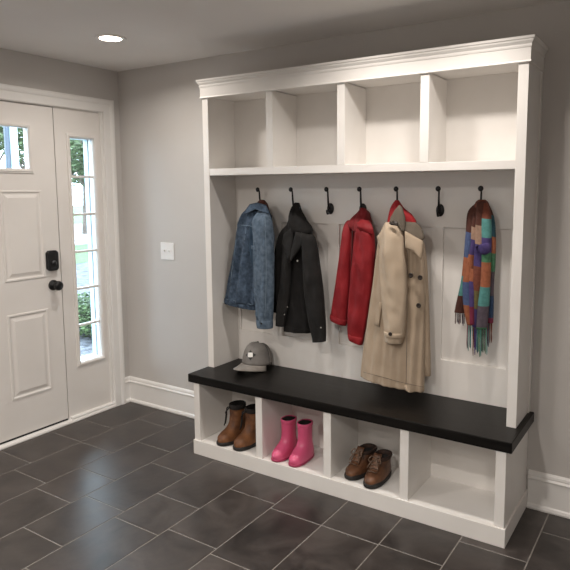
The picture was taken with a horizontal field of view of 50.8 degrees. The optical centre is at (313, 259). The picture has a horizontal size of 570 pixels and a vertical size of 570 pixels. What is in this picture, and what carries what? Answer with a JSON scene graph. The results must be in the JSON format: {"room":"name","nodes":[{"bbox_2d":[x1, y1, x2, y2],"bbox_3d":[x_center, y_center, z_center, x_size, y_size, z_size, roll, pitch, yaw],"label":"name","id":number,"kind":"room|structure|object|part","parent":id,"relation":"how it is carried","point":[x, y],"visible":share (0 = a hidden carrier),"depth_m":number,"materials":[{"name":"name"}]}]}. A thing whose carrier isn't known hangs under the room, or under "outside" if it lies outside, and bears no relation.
{"room":"mudroom","nodes":[
{"label":"mudroom","id":0,"kind":"room"},
{"bbox_2d":[0,126,81,168],"bbox_3d":[-8.781,-2.926,18.427,2.647,5.174,3.230,4,8,32],"label":"tree","id":1,"kind":"object","parent":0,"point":[19,130],"visible":0.08,"depth_m":17.86,"materials":[{"name":"green plant"}]},
{"bbox_2d":[0,48,129,376],"bbox_3d":[-2.557,0.115,2.439,0.100,2.400,4.640,4,8,32],"label":"wall","id":2,"kind":"structure","parent":0,"point":[17,68],"depth_m":3.86,"materials":[{"name":"grey paint"}]},
{"bbox_2d":[0,101,67,444],"bbox_3d":[-1.854,0.101,3.461,0.120,2.026,0.917,4,8,32],"label":"door","id":3,"kind":"structure","parent":2,"relation":"in","point":[33,384],"depth_m":3.67,"materials":[{"name":"white paint"}]},
{"bbox_3d":[-1.883,-0.643,3.389,0.052,0.299,0.611,4,8,32],"label":"glazing frame","id":4,"kind":"part","parent":3,"relation":"part of","materials":[{"name":"white paint"}]},
{"bbox_3d":[-1.753,-0.145,3.620,0.008,0.544,0.270,4,8,32],"label":"raised panel","id":5,"kind":"part","parent":3,"relation":"part of","materials":[{"name":"white paint"}]},
{"bbox_3d":[-1.750,0.582,3.704,0.008,0.525,0.270,4,8,32],"label":"raised panel","id":6,"kind":"part","parent":3,"relation":"part of","materials":[{"name":"white paint"}]},
{"bbox_3d":[-1.627,0.165,3.792,0.077,0.066,0.066,4,8,32],"label":"knob","id":7,"kind":"part","parent":3,"relation":"part of","materials":[{"name":"black metal"}]},
{"bbox_2d":[0,404,115,450],"bbox_3d":[-1.911,1.114,3.614,0.170,0.021,1.640,4,8,32],"label":"trim","id":8,"kind":"structure","parent":2,"relation":"attached to","point":[69,421],"depth_m":3.82,"materials":[{"name":"white paint"}]},
{"bbox_2d":[0,83,125,406],"bbox_3d":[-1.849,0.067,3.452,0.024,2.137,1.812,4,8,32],"label":"trim","id":9,"kind":"structure","parent":2,"relation":"attached to","point":[7,92],"depth_m":4.11,"materials":[{"name":"white paint"}]},
{"bbox_2d":[52,107,110,418],"bbox_3d":[-1.578,0.035,4.027,0.132,2.026,0.341,4,8,32],"label":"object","id":10,"kind":"structure","parent":2,"relation":"in","point":[87,376],"depth_m":4.01,"materials":[{"name":"white paint"}]},
{"bbox_3d":[-1.535,-0.056,4.020,0.062,1.536,0.231,4,8,32],"label":"frame","id":11,"kind":"part","parent":10,"relation":"part of","materials":[{"name":"white paint"}]},
{"bbox_2d":[70,402,114,419],"bbox_3d":[-1.521,1.036,4.125,0.040,0.016,0.350,4,8,32],"label":"trim","id":12,"kind":"structure","parent":2,"relation":"attached to","point":[110,403],"depth_m":4.10,"materials":[{"name":"white paint"}]},
{"bbox_2d":[125,376,129,402],"bbox_3d":[-1.347,0.944,4.351,0.026,0.184,0.061,4,8,32],"label":"baseboard","id":13,"kind":"structure","parent":2,"relation":"attached to","point":[127,379],"depth_m":4.34,"materials":[{"name":"white paint"}]},
{"bbox_2d":[0,0,562,71],"bbox_3d":[-0.542,-0.990,1.036,4.970,0.100,4.640,4,8,32],"label":"ceiling","id":14,"kind":"structure","parent":0,"point":[156,32],"depth_m":2.92,"materials":[{"name":"paint"}]},
{"bbox_2d":[94,34,126,42],"bbox_3d":[-1.089,-1.185,3.213,0.164,0.006,0.164,4,8,32],"label":"recessed light","id":15,"kind":"object","parent":14,"relation":"in","point":[113,38],"visible":1,"depth_m":3.20,"materials":[{"name":"white paint"}]},
{"bbox_2d":[100,36,120,40],"bbox_3d":[-1.089,-1.185,3.213,0.111,0.004,0.111,-1,7,-8],"label":"diffuser","id":16,"kind":"object","parent":15,"relation":"attached to","point":[102,38],"depth_m":3.21,"materials":[{"name":"white plastic"}]},
{"bbox_2d":[0,402,569,569],"bbox_3d":[-0.467,1.419,1.272,5.025,0.060,4.600,4,8,32],"label":"floor","id":17,"kind":"structure","parent":0,"point":[125,486],"depth_m":2.80,"materials":[{"name":"tile"}]},
{"bbox_2d":[194,383,527,548],"bbox_3d":[0.167,0.952,3.182,1.789,0.425,0.418,4,8,32],"label":"storage bench","id":18,"kind":"object","parent":17,"relation":"on","point":[470,491],"visible":0.74,"depth_m":2.97,"materials":[{"name":"white paint"}]},
{"bbox_3d":[-0.566,0.902,3.644,0.043,0.425,0.410,4,8,32],"label":"panel","id":19,"kind":"part","parent":18,"relation":"part of","materials":[{"name":"white paint"}]},
{"bbox_2d":[216,400,245,445],"bbox_3d":[-0.469,0.944,3.471,0.104,0.213,0.229,5,9,40],"label":"boot","id":20,"kind":"object","parent":18,"relation":"on","point":[227,437],"visible":0.76,"depth_m":3.45,"materials":[{"name":"brown leather"}]},
{"bbox_2d":[233,404,255,450],"bbox_3d":[-0.370,0.950,3.409,0.104,0.213,0.229,5,8,38],"label":"boot","id":21,"kind":"object","parent":18,"relation":"on","point":[246,440],"visible":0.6,"depth_m":3.38,"materials":[{"name":"brown leather"}]},
{"bbox_2d":[271,415,297,461],"bbox_3d":[-0.155,0.971,3.265,0.090,0.203,0.203,5,8,36],"label":"boot","id":22,"kind":"object","parent":18,"relation":"on","point":[287,443],"visible":0.9,"depth_m":3.25,"materials":[{"name":"pink rubber"}]},
{"bbox_2d":[288,419,313,466],"bbox_3d":[-0.064,0.977,3.207,0.090,0.203,0.203,4,8,32],"label":"boot","id":23,"kind":"object","parent":18,"relation":"on","point":[303,452],"visible":1,"depth_m":3.19,"materials":[{"name":"pink rubber"}]},
{"bbox_2d":[344,443,376,480],"bbox_3d":[0.244,1.024,3.070,0.099,0.139,0.233,6,9,41],"label":"shoe","id":24,"kind":"object","parent":18,"relation":"on","point":[357,468],"visible":0.93,"depth_m":3.03,"materials":[{"name":"brown leather"}]},
{"bbox_2d":[188,358,533,453],"bbox_3d":[0.160,0.716,3.158,1.835,0.048,0.418,4,8,32],"label":"bench","id":25,"kind":"object","parent":18,"relation":"on","point":[457,420],"visible":0.89,"depth_m":2.98,"materials":[{"name":"black wood"}]},
{"bbox_2d":[233,341,271,371],"bbox_3d":[-0.367,0.570,3.529,0.281,0.161,0.181,-6,9,-43],"label":"baseball cap","id":26,"kind":"object","parent":25,"relation":"on","point":[256,355],"visible":1,"depth_m":3.49,"materials":[{"name":"grey fabric"}]},
{"bbox_3d":[-0.334,0.552,3.567,0.168,0.132,0.190,4,2,34],"label":"crown","id":27,"kind":"part","parent":26,"relation":"part of","materials":[{"name":"grey fabric"}]},
{"bbox_2d":[196,34,547,427],"bbox_3d":[0.188,-0.147,3.126,1.850,1.676,0.272,4,8,32],"label":"hutch","id":28,"kind":"object","parent":25,"relation":"on","point":[437,131],"visible":0.6,"depth_m":3.02,"materials":[{"name":"white paint"}]},
{"bbox_3d":[-0.551,-0.164,3.605,0.043,1.605,0.249,4,8,32],"label":"panel","id":29,"kind":"part","parent":28,"relation":"part of","materials":[{"name":"white paint"}]},
{"bbox_2d":[224,200,274,328],"bbox_3d":[-0.360,0.020,3.496,0.384,0.736,0.156,5,9,39],"label":"denim jacket","id":30,"kind":"object","parent":28,"relation":"hanging from","point":[250,284],"visible":1,"depth_m":3.41,"materials":[{"name":"blue fabric"}]},
{"bbox_2d":[274,202,325,342],"bbox_3d":[-0.089,0.066,3.361,0.406,0.765,0.166,4,8,32],"label":"hooded jacket","id":31,"kind":"object","parent":28,"relation":"hanging from","point":[299,302],"visible":0.98,"depth_m":3.31,"materials":[{"name":"black fabric"}]},
{"bbox_2d":[286,202,312,234],"bbox_3d":[-0.079,-0.224,3.326,0.167,0.182,0.116,4,8,32],"label":"hood","id":32,"kind":"object","parent":31,"relation":"attached to","point":[297,224],"depth_m":3.30,"materials":[{"name":"black fabric"}]},
{"bbox_3d":[0.091,-0.281,3.308,0.042,0.062,0.011,4,8,32],"label":"plate","id":33,"kind":"part","parent":28,"relation":"part of","materials":[{"name":"black metal"}]},
{"bbox_2d":[330,208,375,344],"bbox_3d":[0.228,0.090,3.191,0.285,0.730,0.145,6,9,41],"label":"jacket","id":34,"kind":"object","parent":28,"relation":"hanging from","point":[357,254],"visible":0.97,"depth_m":3.14,"materials":[{"name":"red fabric"}]},
{"bbox_2d":[348,208,373,233],"bbox_3d":[0.259,-0.197,3.120,0.171,0.145,0.140,4,8,32],"label":"hood","id":35,"kind":"object","parent":34,"relation":"attached to","point":[361,222],"depth_m":3.11,"materials":[{"name":"red fabric"}]},
{"bbox_2d":[209,160,514,175],"bbox_3d":[0.189,-0.464,3.092,1.717,0.038,0.231,4,8,32],"label":"shelf","id":36,"kind":"object","parent":28,"relation":"attached to","point":[421,167],"depth_m":2.98,"materials":[{"name":"white paint"}]},
{"bbox_3d":[0.192,-0.898,3.050,1.717,0.025,0.247,4,8,32],"label":"panel","id":37,"kind":"part","parent":28,"relation":"part of","materials":[{"name":"white paint"}]},
{"bbox_3d":[0.185,-0.958,3.032,1.850,0.043,0.272,4,8,32],"label":"crown moulding","id":38,"kind":"part","parent":28,"relation":"part of","materials":[{"name":"white paint"}]},
{"bbox_3d":[0.256,-0.113,3.239,1.717,1.580,0.017,4,8,32],"label":"panel","id":39,"kind":"part","parent":28,"relation":"part of","materials":[{"name":"white paint"}]},
{"bbox_2d":[361,200,430,392],"bbox_3d":[0.398,0.179,3.012,0.371,0.951,0.200,4,8,32],"label":"coat","id":40,"kind":"object","parent":28,"relation":"hanging from","point":[396,354],"visible":1,"depth_m":2.95,"materials":[{"name":"beige fabric"}]},
{"bbox_3d":[0.627,-0.244,2.974,0.042,0.062,0.011,4,8,32],"label":"plate","id":41,"kind":"part","parent":28,"relation":"part of","materials":[{"name":"black metal"}]},
{"bbox_2d":[454,199,495,356],"bbox_3d":[0.750,0.091,2.822,0.190,0.742,0.117,4,8,32],"label":"scarf","id":42,"kind":"object","parent":28,"relation":"hanging from","point":[475,299],"visible":1,"depth_m":2.79,"materials":[{"name":"multicoloured fabric"}]},
{"bbox_3d":[0.940,-0.063,2.675,0.043,1.605,0.249,4,8,32],"label":"panel","id":43,"kind":"part","parent":28,"relation":"part of","materials":[{"name":"white paint"}]},
{"bbox_3d":[0.219,0.927,3.265,1.690,0.395,0.020,4,8,32],"label":"panel","id":44,"kind":"part","parent":18,"relation":"part of","materials":[{"name":"white paint"}]},
{"bbox_2d":[363,449,391,488],"bbox_3d":[0.322,1.033,2.991,0.099,0.139,0.233,4,8,32],"label":"shoe","id":45,"kind":"object","parent":18,"relation":"on","point":[379,471],"visible":1,"depth_m":2.95,"materials":[{"name":"leather"}]},
{"bbox_3d":[0.902,1.001,2.728,0.043,0.425,0.410,4,8,32],"label":"panel","id":46,"kind":"part","parent":18,"relation":"part of","materials":[{"name":"white paint"}]},
{"bbox_2d":[118,0,569,488],"bbox_3d":[0.728,0.033,3.041,4.820,2.400,0.120,4,8,32],"label":"wall","id":47,"kind":"structure","parent":0,"point":[160,106],"depth_m":3.80,"materials":[{"name":"grey paint"}]},
{"bbox_2d":[130,376,194,418],"bbox_3d":[-0.914,0.971,4.101,1.027,0.184,0.026,4,8,32],"label":"baseboard","id":48,"kind":"structure","parent":47,"relation":"attached to","point":[172,399],"depth_m":4.19,"materials":[{"name":"white paint"}]},
{"bbox_2d":[161,242,173,259],"bbox_3d":[-0.989,-0.055,4.032,0.122,0.116,0.019,4,8,32],"label":"light switch","id":49,"kind":"object","parent":47,"relation":"attached to","point":[167,249],"visible":1,"depth_m":4.03,"materials":[{"name":"white plastic"}]},
{"bbox_2d":[526,469,569,518],"bbox_3d":[1.832,1.158,2.389,1.890,0.184,0.026,4,8,32],"label":"baseboard","id":50,"kind":"structure","parent":47,"relation":"attached to","point":[547,493],"depth_m":2.83,"materials":[{"name":"white paint"}]},
{"label":"outside","id":51,"kind":"structure","parent":0,"visible":0},
{"bbox_2d":[76,262,92,355],"bbox_3d":[5.327,-0.949,23.721,9.049,0.096,80.000,4,8,32],"label":"garden bed","id":52,"kind":"object","parent":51,"point":[82,269],"depth_m":10.73,"materials":[{"name":"green plant"}]},
{"bbox_2d":[77,291,91,337],"bbox_3d":[-2.690,0.668,7.388,1.123,0.554,1.120,4,8,32],"label":"boxwood shrub","id":53,"kind":"object","parent":52,"relation":"on","point":[84,311],"visible":0.24,"depth_m":7.14,"materials":[{"name":"green plant"}]},
{"bbox_3d":[-2.548,1.220,3.900,1.199,0.190,3.050,4,8,32],"label":"floor","id":54,"kind":"structure","parent":52,"relation":"on","visible":0},
{"bbox_2d":[3,127,18,167],"bbox_3d":[-2.356,-0.249,4.758,0.090,2.530,0.112,4,8,32],"label":"porch post","id":55,"kind":"object","parent":54,"relation":"on","point":[10,133],"visible":0.02,"depth_m":4.66,"materials":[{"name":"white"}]},
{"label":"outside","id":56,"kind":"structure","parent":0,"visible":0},
{"bbox_2d":[73,206,88,263],"bbox_3d":[-20.023,-2.675,39.529,50.800,0.100,80.000,4,8,32],"label":"lawn","id":57,"kind":"structure","parent":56,"point":[80,257],"depth_m":19.04,"materials":[{"name":"green plant"}]},
{"bbox_2d":[70,140,86,233],"bbox_3d":[-9.278,-3.169,24.557,4.388,4.259,4.089,4,8,32],"label":"tree","id":58,"kind":"object","parent":57,"relation":"on","point":[77,166],"visible":0.08,"depth_m":23.44,"materials":[{"name":"green plant"}]},
{"bbox_3d":[-9.281,-3.974,24.464,4.388,2.639,4.089,4,8,32],"label":"crown","id":59,"kind":"part","parent":58,"relation":"part of","materials":[{"name":"green plant"}]},
{"bbox_2d":[74,224,87,244],"bbox_3d":[-6.596,-1.821,31.149,10.500,0.020,80.000,4,8,32],"label":"driveway","id":60,"kind":"structure","parent":57,"relation":"on","point":[80,239],"depth_m":23.00,"materials":[{"name":"white concrete"}]},
{"bbox_2d":[71,141,80,185],"bbox_3d":[-11.961,-4.554,30.696,2.887,5.622,3.808,-3,7,-24],"label":"tree","id":61,"kind":"object","parent":60,"relation":"on","point":[78,141],"visible":0.02,"depth_m":30.49,"materials":[{"name":"green plant"}]}
]}

